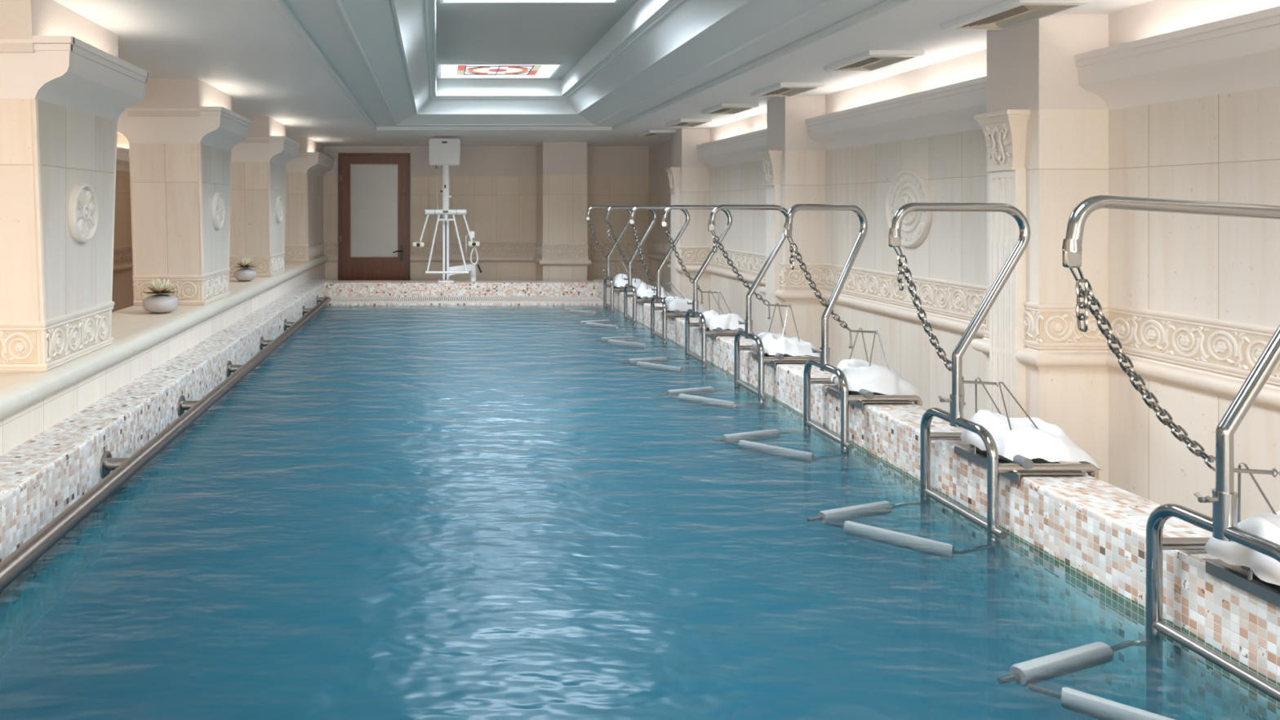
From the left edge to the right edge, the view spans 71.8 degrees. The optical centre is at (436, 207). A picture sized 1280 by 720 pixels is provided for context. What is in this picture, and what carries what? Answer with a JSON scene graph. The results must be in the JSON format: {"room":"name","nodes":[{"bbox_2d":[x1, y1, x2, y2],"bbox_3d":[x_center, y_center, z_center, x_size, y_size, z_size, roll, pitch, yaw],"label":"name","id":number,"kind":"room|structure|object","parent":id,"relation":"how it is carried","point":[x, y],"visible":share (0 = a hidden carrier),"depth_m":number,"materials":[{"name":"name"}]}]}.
{"room":"spa","nodes":[
{"label":"spa","id":0,"kind":"room"},
{"bbox_2d":[111,133,133,312],"bbox_3d":[-3.575,0.242,4.125,0.150,2.305,14.650,0,0,0],"label":"wall","id":1,"kind":"structure","parent":0,"point":[122,282],"depth_m":9.52,"materials":[{"name":"beige tile"}]},
{"bbox_2d":[112,244,132,273],"bbox_3d":[-3.482,0.574,4.050,0.055,0.277,14.500,0,0,0],"label":"trim","id":2,"kind":"structure","parent":1,"relation":"attached to","point":[120,267],"depth_m":9.45,"materials":[{"name":"brown wood"}]},
{"bbox_2d":[115,146,129,171],"bbox_3d":[-3.429,-0.521,4.050,0.145,0.232,14.500,0,0,0],"label":"crown molding","id":3,"kind":"structure","parent":1,"relation":"attached to","point":[122,163],"depth_m":9.27,"materials":[{"name":"white paint"}]},
{"bbox_2d":[0,262,325,456],"bbox_3d":[-1.712,1.018,4.050,0.476,0.755,14.500,0,0,0],"label":"ledge","id":4,"kind":"structure","parent":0,"point":[19,427],"depth_m":3.97,"materials":[{"name":"beige stone"}]},
{"bbox_2d":[0,261,306,390],"bbox_3d":[-1.728,0.636,4.050,0.455,0.007,14.500,0,0,0],"label":"trim","id":5,"kind":"structure","parent":4,"relation":"on","point":[126,322],"depth_m":4.85,"materials":[{"name":"beige stone"}]},
{"bbox_2d":[0,0,149,372],"bbox_3d":[-1.725,-0.088,3.592,0.736,1.444,0.884,0,0,0],"label":"pillar","id":6,"kind":"structure","parent":5,"relation":"on","point":[65,87],"depth_m":3.32,"materials":[{"name":"beige stone"}]},
{"bbox_2d":[142,278,177,312],"bbox_3d":[-1.658,0.530,5.120,0.199,0.204,0.198,0,0,42],"label":"potted plant","id":7,"kind":"object","parent":5,"relation":"on","point":[161,302],"visible":1,"depth_m":5.07,"materials":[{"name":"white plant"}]},
{"bbox_2d":[117,78,251,305],"bbox_3d":[-1.725,-0.088,5.812,0.736,1.444,0.884,0,0,0],"label":"pillar","id":8,"kind":"structure","parent":5,"relation":"on","point":[182,136],"depth_m":5.45,"materials":[{"name":"beige stone"}]},
{"bbox_2d":[234,257,256,280],"bbox_3d":[-1.641,0.530,7.318,0.200,0.204,0.199,0,0,-20],"label":"potted plant","id":9,"kind":"object","parent":5,"relation":"on","point":[246,273],"visible":1,"depth_m":7.26,"materials":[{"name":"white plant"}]},
{"bbox_2d":[229,116,300,277],"bbox_3d":[-1.725,-0.088,8.052,0.736,1.444,0.884,0,0,0],"label":"pillar","id":10,"kind":"structure","parent":5,"relation":"on","point":[259,162],"depth_m":7.70,"materials":[{"name":"beige stone"}]},
{"bbox_2d":[284,137,333,261],"bbox_3d":[-1.725,-0.088,10.565,0.736,1.444,1.470,0,0,0],"label":"pillar","id":11,"kind":"structure","parent":5,"relation":"on","point":[304,173],"depth_m":9.93,"materials":[{"name":"beige stone"}]},
{"bbox_2d":[0,254,328,419],"bbox_3d":[-1.466,0.669,4.050,0.076,0.081,14.500,0,0,0],"label":"trim","id":12,"kind":"structure","parent":4,"relation":"attached to","point":[20,395],"depth_m":3.88,"materials":[{"name":"stone"}]},
{"bbox_2d":[0,330,827,719],"bbox_3d":[0.280,1.663,2.880,3.080,1.645,12.260,0,0,0],"label":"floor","id":13,"kind":"structure","parent":0,"point":[531,592],"depth_m":5.15,"materials":[{"name":"blue liquid"}]},
{"bbox_2d":[0,279,328,658],"bbox_3d":[-1.367,1.613,3.360,0.214,1.545,13.120,0,0,0],"label":"ledge","id":14,"kind":"object","parent":13,"relation":"on","point":[42,477],"visible":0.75,"depth_m":3.41,"materials":[{"name":"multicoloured tile"}]},
{"bbox_2d":[0,295,330,592],"bbox_3d":[-1.190,0.975,4.574,0.140,0.098,8.949,0,0,0],"label":"handrail","id":15,"kind":"object","parent":14,"relation":"attached to","point":[13,566],"visible":1,"depth_m":3.21,"materials":[{"name":"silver metal"}]},
{"bbox_2d":[317,280,608,330],"bbox_3d":[0.280,1.617,9.465,3.080,1.535,0.910,0,0,0],"label":"curb","id":16,"kind":"object","parent":13,"relation":"on","point":[332,288],"visible":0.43,"depth_m":9.11,"materials":[{"name":"tile"}]},
{"bbox_2d":[412,138,482,281],"bbox_3d":[0.126,0.035,9.750,0.797,1.631,0.294,0,0,0],"label":"lift","id":17,"kind":"object","parent":16,"relation":"on","point":[445,153],"visible":1,"depth_m":9.68,"materials":[{"name":"white metal"}]},
{"bbox_2d":[324,296,603,300],"bbox_3d":[0.280,1.010,9.450,3.080,0.010,0.330,0,0,0],"label":"grate","id":18,"kind":"object","parent":16,"relation":"on","point":[335,298],"visible":0.96,"depth_m":9.42,"materials":[{"name":"white plastic"}]},
{"bbox_2d":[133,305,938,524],"bbox_3d":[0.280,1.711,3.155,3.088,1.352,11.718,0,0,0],"label":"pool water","id":19,"kind":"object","parent":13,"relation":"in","point":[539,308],"visible":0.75,"depth_m":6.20,"materials":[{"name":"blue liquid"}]},
{"bbox_2d":[593,279,1279,719],"bbox_3d":[1.932,1.613,3.360,0.224,1.545,13.120,0,0,0],"label":"ledge","id":20,"kind":"object","parent":13,"relation":"on","point":[1073,553],"visible":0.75,"depth_m":3.25,"materials":[{"name":"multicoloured tile"}]},
{"bbox_2d":[564,205,635,396],"bbox_3d":[1.664,0.935,8.654,0.832,1.901,0.476,0,0,0],"label":"frame","id":21,"kind":"object","parent":20,"relation":"attached to","point":[607,276],"visible":0.84,"depth_m":8.67,"materials":[{"name":"silver metal"}]},
{"bbox_2d":[603,269,610,279],"bbox_3d":[1.733,0.683,8.690,0.076,0.104,0.043,0,0,0],"label":"socket","id":22,"kind":"object","parent":21,"relation":"attached to","point":[608,271],"depth_m":8.67,"materials":[{"name":"silver metal"}]},
{"bbox_2d":[587,220,628,279],"bbox_3d":[1.773,0.457,8.678,0.478,0.686,0.250,0,0,0],"label":"chain","id":23,"kind":"object","parent":21,"relation":"hanging from","point":[615,261],"visible":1,"depth_m":8.72,"materials":[{"name":"silver metal"}]},
{"bbox_2d":[613,285,632,293],"bbox_3d":[1.913,0.817,8.640,0.213,0.086,0.330,0,0,0],"label":"tray","id":24,"kind":"object","parent":21,"relation":"attached to","point":[620,286],"visible":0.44,"depth_m":8.49,"materials":[{"name":"grey metal"}]},
{"bbox_2d":[613,273,643,288],"bbox_3d":[1.966,0.762,8.669,0.334,0.165,0.305,0,0,1],"label":"cushion","id":25,"kind":"object","parent":24,"relation":"on","point":[618,281],"visible":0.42,"depth_m":8.59,"materials":[{"name":"white fabric"}]},
{"bbox_2d":[574,205,665,421],"bbox_3d":[1.664,0.935,7.684,0.832,1.901,0.476,0,0,0],"label":"frame","id":26,"kind":"object","parent":20,"relation":"attached to","point":[629,286],"visible":0.88,"depth_m":7.71,"materials":[{"name":"silver metal"}]},
{"bbox_2d":[623,276,632,288],"bbox_3d":[1.733,0.683,7.720,0.076,0.104,0.043,0,0,0],"label":"socket","id":27,"kind":"object","parent":26,"relation":"attached to","point":[629,279],"depth_m":7.71,"materials":[{"name":"silver metal"}]},
{"bbox_2d":[607,222,656,289],"bbox_3d":[1.773,0.457,7.708,0.478,0.686,0.250,0,0,0],"label":"chain","id":28,"kind":"object","parent":26,"relation":"hanging from","point":[610,225],"visible":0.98,"depth_m":7.74,"materials":[{"name":"silver metal"}]},
{"bbox_2d":[636,296,661,305],"bbox_3d":[1.913,0.817,7.670,0.213,0.086,0.330,0,0,0],"label":"tray","id":29,"kind":"object","parent":26,"relation":"attached to","point":[646,298],"visible":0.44,"depth_m":7.53,"materials":[{"name":"grey metal"}]},
{"bbox_2d":[635,282,671,298],"bbox_3d":[1.966,0.763,7.698,0.338,0.172,0.312,0,0,-6],"label":"cushion","id":30,"kind":"object","parent":29,"relation":"on","point":[642,291],"visible":0.64,"depth_m":7.60,"materials":[{"name":"white fabric"}]},
{"bbox_2d":[595,205,702,453],"bbox_3d":[1.664,0.935,6.694,0.832,1.901,0.476,0,0,0],"label":"frame","id":31,"kind":"object","parent":20,"relation":"attached to","point":[657,296],"visible":0.84,"depth_m":6.71,"materials":[{"name":"silver metal"}]},
{"bbox_2d":[651,287,661,300],"bbox_3d":[1.733,0.683,6.730,0.076,0.104,0.043,0,0,0],"label":"socket","id":32,"kind":"object","parent":31,"relation":"attached to","point":[658,290],"depth_m":6.71,"materials":[{"name":"silver metal"}]},
{"bbox_2d":[631,224,684,299],"bbox_3d":[1.773,0.458,6.718,0.478,0.687,0.250,0,0,0],"label":"chain","id":33,"kind":"object","parent":31,"relation":"hanging from","point":[635,232],"visible":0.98,"depth_m":6.76,"materials":[{"name":"silver metal"}]},
{"bbox_2d":[662,309,692,319],"bbox_3d":[1.913,0.817,6.680,0.213,0.086,0.330,0,0,0],"label":"tray","id":34,"kind":"object","parent":31,"relation":"attached to","point":[677,312],"visible":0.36,"depth_m":6.56,"materials":[{"name":"grey plastic"}]},
{"bbox_2d":[662,296,706,312],"bbox_3d":[1.950,0.775,6.712,0.338,0.152,0.298,0,0,6],"label":"cushion","id":35,"kind":"object","parent":34,"relation":"on","point":[679,304],"visible":0.62,"depth_m":6.60,"materials":[{"name":"white fabric"}]},
{"bbox_2d":[621,204,754,496],"bbox_3d":[1.664,0.935,5.734,0.832,1.901,0.476,0,0,0],"label":"frame","id":36,"kind":"object","parent":20,"relation":"attached to","point":[695,311],"visible":0.88,"depth_m":5.75,"materials":[{"name":"silver metal"}]},
{"bbox_2d":[686,300,698,316],"bbox_3d":[1.733,0.683,5.770,0.076,0.104,0.043,0,0,0],"label":"socket","id":37,"kind":"object","parent":36,"relation":"attached to","point":[695,304],"depth_m":5.75,"materials":[{"name":"silver metal"}]},
{"bbox_2d":[663,226,731,315],"bbox_3d":[1.773,0.457,5.758,0.478,0.686,0.250,0,0,0],"label":"chain","id":38,"kind":"object","parent":36,"relation":"hanging from","point":[668,235],"visible":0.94,"depth_m":5.80,"materials":[{"name":"silver metal"}]},
{"bbox_2d":[699,327,736,339],"bbox_3d":[1.913,0.817,5.720,0.213,0.086,0.330,0,0,0],"label":"tray","id":39,"kind":"object","parent":36,"relation":"attached to","point":[719,330],"visible":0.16,"depth_m":5.58,"materials":[{"name":"grey metal"}]},
{"bbox_2d":[697,310,755,334],"bbox_3d":[1.949,0.772,5.750,0.325,0.156,0.291,0,0,-2],"label":"cushion","id":40,"kind":"object","parent":39,"relation":"on","point":[713,320],"visible":0.84,"depth_m":5.62,"materials":[{"name":"white fabric"}]},
{"bbox_2d":[658,204,820,558],"bbox_3d":[1.664,0.935,4.749,0.832,1.901,0.476,0,0,0],"label":"frame","id":41,"kind":"object","parent":20,"relation":"attached to","point":[747,333],"visible":0.84,"depth_m":4.77,"materials":[{"name":"silver metal"}]},
{"bbox_2d":[737,319,752,338],"bbox_3d":[1.733,0.683,4.785,0.076,0.104,0.043,0,0,0],"label":"socket","id":42,"kind":"object","parent":41,"relation":"attached to","point":[748,323],"depth_m":4.77,"materials":[{"name":"silver metal"}]},
{"bbox_2d":[711,231,799,341],"bbox_3d":[1.773,0.457,4.773,0.478,0.686,0.250,0,0,0],"label":"chain","id":43,"kind":"object","parent":41,"relation":"hanging from","point":[716,240],"visible":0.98,"depth_m":4.81,"materials":[{"name":"silver metal"}]},
{"bbox_2d":[751,350,806,368],"bbox_3d":[1.913,0.817,4.735,0.213,0.086,0.330,0,0,0],"label":"tray","id":44,"kind":"object","parent":41,"relation":"attached to","point":[754,354],"visible":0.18,"depth_m":4.63,"materials":[{"name":"grey metal"}]},
{"bbox_2d":[750,332,820,357],"bbox_3d":[1.952,0.775,4.768,0.341,0.146,0.299,0,0,-3],"label":"cushion","id":45,"kind":"object","parent":44,"relation":"on","point":[773,343],"visible":0.87,"depth_m":4.64,"materials":[{"name":"white fabric"}]},
{"bbox_2d":[713,204,922,648],"bbox_3d":[1.664,0.935,3.809,0.832,1.901,0.476,0,0,0],"label":"frame","id":46,"kind":"object","parent":20,"relation":"attached to","point":[745,442],"visible":0.97,"depth_m":3.83,"materials":[{"name":"silver metal"}]},
{"bbox_2d":[811,346,830,371],"bbox_3d":[1.733,0.683,3.845,0.076,0.104,0.043,0,0,0],"label":"socket","id":47,"kind":"object","parent":46,"relation":"attached to","point":[824,352],"depth_m":3.83,"materials":[{"name":"silver metal"}]},
{"bbox_2d":[786,236,889,369],"bbox_3d":[1.779,0.457,3.833,0.466,0.686,0.250,0,0,0],"label":"chain","id":48,"kind":"object","parent":46,"relation":"hanging from","point":[793,251],"visible":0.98,"depth_m":3.83,"materials":[{"name":"silver metal"}]},
{"bbox_2d":[826,376,911,409],"bbox_3d":[1.913,0.817,3.795,0.213,0.086,0.330,0,0,0],"label":"tray","id":49,"kind":"object","parent":46,"relation":"attached to","point":[835,391],"visible":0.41,"depth_m":3.69,"materials":[{"name":"grey metal"}]},
{"bbox_2d":[831,358,923,404],"bbox_3d":[1.963,0.773,3.824,0.334,0.156,0.304,0,0,7],"label":"cushion","id":50,"kind":"object","parent":49,"relation":"on","point":[859,375],"visible":0.84,"depth_m":3.71,"materials":[{"name":"white fabric"}]},
{"bbox_2d":[806,202,1098,719],"bbox_3d":[1.664,0.935,2.834,0.832,1.901,0.476,0,0,0],"label":"frame","id":51,"kind":"object","parent":20,"relation":"attached to","point":[927,547],"visible":0.97,"depth_m":2.86,"materials":[{"name":"silver metal"}]},
{"bbox_2d":[937,393,964,427],"bbox_3d":[1.733,0.683,2.870,0.076,0.104,0.043,0,0,0],"label":"socket","id":52,"kind":"object","parent":51,"relation":"attached to","point":[956,415],"depth_m":2.86,"materials":[{"name":"silver metal"}]},
{"bbox_2d":[893,247,1039,430],"bbox_3d":[1.773,0.457,2.858,0.478,0.686,0.250,0,0,0],"label":"chain","id":53,"kind":"object","parent":51,"relation":"hanging from","point":[904,263],"visible":0.92,"depth_m":2.89,"materials":[{"name":"silver metal"}]},
{"bbox_2d":[954,444,1085,484],"bbox_3d":[1.913,0.817,2.820,0.213,0.086,0.330,0,0,0],"label":"tray","id":54,"kind":"object","parent":51,"relation":"attached to","point":[971,452],"visible":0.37,"depth_m":2.76,"materials":[{"name":"grey metal"}]},
{"bbox_2d":[959,409,1101,470],"bbox_3d":[1.966,0.764,2.852,0.333,0.162,0.309,0,0,-5],"label":"towel","id":55,"kind":"object","parent":54,"relation":"on","point":[1049,442],"visible":0.85,"depth_m":2.75,"materials":[{"name":"white fabric"}]},
{"bbox_2d":[996,195,1279,719],"bbox_3d":[1.664,0.929,1.859,0.832,1.912,0.476,0,0,0],"label":"frame","id":56,"kind":"object","parent":20,"relation":"attached to","point":[1223,524],"visible":0.99,"depth_m":1.89,"materials":[{"name":"silver metal"}]},
{"bbox_2d":[1069,267,1279,523],"bbox_3d":[1.708,0.458,1.883,0.608,0.686,0.249,0,0,0],"label":"chain","id":57,"kind":"object","parent":56,"relation":"hanging from","point":[1086,303],"visible":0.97,"depth_m":1.92,"materials":[{"name":"silver metal"}]},
{"bbox_2d":[1194,488,1238,542],"bbox_3d":[1.733,0.683,1.895,0.076,0.104,0.043,0,0,0],"label":"socket","id":58,"kind":"object","parent":56,"relation":"attached to","point":[1223,524],"depth_m":1.88,"materials":[{"name":"silver metal"}]},
{"bbox_2d":[1205,559,1279,607],"bbox_3d":[1.913,0.817,1.845,0.213,0.086,0.330,0,0,0],"label":"tray","id":59,"kind":"object","parent":56,"relation":"attached to","point":[1242,577],"visible":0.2,"depth_m":1.92,"materials":[{"name":"grey metal"}]},
{"bbox_2d":[1204,511,1279,586],"bbox_3d":[1.957,0.767,1.878,0.338,0.149,0.302,0,0,0],"label":"cushion","id":60,"kind":"object","parent":59,"relation":"on","point":[1266,526],"visible":0.8,"depth_m":1.90,"materials":[{"name":"white fabric"}]},
{"bbox_2d":[323,142,648,284],"bbox_3d":[-0.345,0.242,11.025,6.310,2.305,0.850,0,0,0],"label":"wall","id":61,"kind":"structure","parent":0,"point":[544,193],"depth_m":11.30,"materials":[{"name":"tile"}]},
{"bbox_2d":[323,241,337,255],"bbox_3d":[-1.383,0.546,11.299,0.233,0.193,0.022,0,0,0],"label":"trim","id":62,"kind":"structure","parent":61,"relation":"attached to","point":[331,248],"depth_m":11.30,"materials":[{"name":"beige stone"}]},
{"bbox_2d":[337,152,410,280],"bbox_3d":[-0.825,0.339,11.325,0.950,2.112,0.229,0,0,0],"label":"door","id":63,"kind":"structure","parent":61,"relation":"in","point":[374,188],"depth_m":11.29,"materials":[{"name":"brown wood"}]},
{"bbox_2d":[324,255,649,266],"bbox_3d":[0.655,0.685,10.932,4.310,0.087,0.755,0,0,0],"label":"trim","id":64,"kind":"structure","parent":61,"relation":"attached to","point":[543,262],"depth_m":11.26,"materials":[{"name":"beige stone"}]},
{"bbox_2d":[410,241,648,258],"bbox_3d":[1.250,0.546,10.946,3.201,0.193,0.794,0,0,0],"label":"trim","id":65,"kind":"structure","parent":61,"relation":"attached to","point":[543,251],"depth_m":11.29,"materials":[{"name":"beige stone"}]},
{"bbox_2d":[435,0,638,79],"bbox_3d":[0.620,-1.255,3.610,1.260,0.060,9.280,0,0,0],"label":"ceiling","id":66,"kind":"structure","parent":0,"point":[564,33],"depth_m":5.97,"materials":[{"name":"paint"}]},
{"bbox_2d":[438,63,563,78],"bbox_3d":[0.550,-1.248,7.685,1.064,0.054,0.794,0,0,0],"label":"skylight","id":67,"kind":"object","parent":66,"relation":"attached to","point":[445,70],"visible":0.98,"depth_m":7.71,"materials":[{"name":"white glass"}]},
{"bbox_2d":[440,0,620,3],"bbox_3d":[0.550,-1.248,4.715,1.064,0.054,0.794,0,0,0],"label":"skylight","id":68,"kind":"object","parent":66,"relation":"attached to","point":[441,1],"visible":1,"depth_m":5.08,"materials":[{"name":"white glass"}]},
{"bbox_2d":[53,0,1154,146],"bbox_3d":[-0.345,-0.860,4.050,6.610,0.100,14.800,0,0,0],"label":"ceiling","id":69,"kind":"structure","parent":0,"point":[247,51],"depth_m":4.77,"materials":[{"name":"paint"}]},
{"bbox_2d":[270,0,910,130],"bbox_3d":[0.595,-1.063,3.610,2.550,0.534,10.520,0,0,0],"label":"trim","id":70,"kind":"structure","parent":69,"relation":"attached to","point":[660,54],"depth_m":5.20,"materials":[{"name":"paint"}]},
{"bbox_2d":[638,129,676,136],"bbox_3d":[2.372,-0.795,9.195,0.284,0.030,0.510,0,0,0],"label":"ceiling vent","id":71,"kind":"object","parent":69,"relation":"in","point":[651,132],"visible":1,"depth_m":9.04,"materials":[{"name":"white metal"}]},
{"bbox_2d":[665,118,711,127],"bbox_3d":[2.372,-0.795,8.060,0.284,0.030,0.510,0,0,0],"label":"ceiling vent","id":72,"kind":"object","parent":69,"relation":"in","point":[682,122],"visible":1,"depth_m":7.92,"materials":[{"name":"white paint"}]},
{"bbox_2d":[702,103,758,114],"bbox_3d":[2.372,-0.795,6.925,0.284,0.030,0.510,0,0,0],"label":"ceiling vent","id":73,"kind":"object","parent":69,"relation":"in","point":[722,108],"visible":1,"depth_m":6.81,"materials":[{"name":"white paint"}]},
{"bbox_2d":[751,82,824,96],"bbox_3d":[2.372,-0.795,5.790,0.284,0.030,0.510,0,0,0],"label":"ceiling vent","id":74,"kind":"object","parent":69,"relation":"in","point":[781,89],"visible":1,"depth_m":5.68,"materials":[{"name":"white paint"}]},
{"bbox_2d":[824,50,924,71],"bbox_3d":[2.372,-0.795,4.655,0.284,0.030,0.510,0,0,0],"label":"ceiling vent","id":75,"kind":"object","parent":69,"relation":"in","point":[868,60],"visible":1,"depth_m":4.57,"materials":[{"name":"white paint"}]},
{"bbox_2d":[940,0,1093,30],"bbox_3d":[2.372,-0.795,3.520,0.284,0.030,0.510,0,0,0],"label":"ceiling vent","id":76,"kind":"object","parent":69,"relation":"in","point":[1007,14],"visible":1,"depth_m":3.48,"materials":[{"name":"white paint"}]},
{"bbox_2d":[648,0,1279,521],"bbox_3d":[2.740,0.242,4.125,0.440,2.305,14.650,0,0,0],"label":"wall","id":77,"kind":"structure","parent":0,"point":[1223,148],"depth_m":3.57,"materials":[{"name":"beige tile"}]},
{"bbox_2d":[665,167,679,297],"bbox_3d":[2.471,0.490,8.940,0.098,1.810,0.224,0,0,0],"label":"pilaster","id":78,"kind":"object","parent":77,"relation":"attached to","point":[673,173],"visible":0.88,"depth_m":8.86,"materials":[{"name":"stone"}]},
{"bbox_2d":[696,128,767,168],"bbox_3d":[2.740,-0.521,7.640,0.145,0.232,2.260,0,0,0],"label":"crown molding","id":79,"kind":"structure","parent":77,"relation":"attached to","point":[744,148],"depth_m":7.78,"materials":[{"name":"white paint"}]},
{"bbox_2d":[757,150,782,333],"bbox_3d":[2.471,0.490,6.335,0.098,1.810,0.224,0,0,0],"label":"pilaster","id":80,"kind":"object","parent":77,"relation":"attached to","point":[771,159],"visible":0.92,"depth_m":6.27,"materials":[{"name":"stone"}]},
{"bbox_2d":[805,75,986,151],"bbox_3d":[2.740,-0.521,5.040,0.145,0.232,2.260,0,0,0],"label":"crown molding","id":81,"kind":"structure","parent":77,"relation":"attached to","point":[949,108],"depth_m":4.94,"materials":[{"name":"white paint"}]},
{"bbox_2d":[884,169,933,247],"bbox_3d":[2.794,0.005,5.060,0.043,0.460,0.460,0,0,0],"label":"wall medallion","id":82,"kind":"object","parent":77,"relation":"attached to","point":[908,186],"visible":0.8,"depth_m":5.02,"materials":[{"name":"stone"}]},
{"bbox_2d":[645,252,1279,410],"bbox_3d":[2.647,0.636,4.050,0.345,0.078,14.500,0,0,0],"label":"trim","id":83,"kind":"structure","parent":77,"relation":"attached to","point":[1212,383],"depth_m":3.56,"materials":[{"name":"beige stone"}]},
{"bbox_2d":[648,237,1279,385],"bbox_3d":[2.665,0.498,5.933,0.356,0.190,10.733,0,0,0],"label":"trim","id":84,"kind":"structure","parent":77,"relation":"attached to","point":[1230,348],"depth_m":3.56,"materials":[{"name":"beige stone"}]},
{"bbox_2d":[973,109,1030,417],"bbox_3d":[2.471,0.490,3.735,0.098,1.810,0.224,0,0,0],"label":"pilaster","id":85,"kind":"object","parent":77,"relation":"attached to","point":[1005,131],"visible":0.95,"depth_m":3.69,"materials":[{"name":"stone"}]},
{"bbox_2d":[1074,5,1279,110],"bbox_3d":[2.740,-0.521,0.185,0.145,0.232,6.770,0,0,0],"label":"crown molding","id":86,"kind":"structure","parent":77,"relation":"attached to","point":[1240,53],"depth_m":3.08,"materials":[{"name":"white paint"}]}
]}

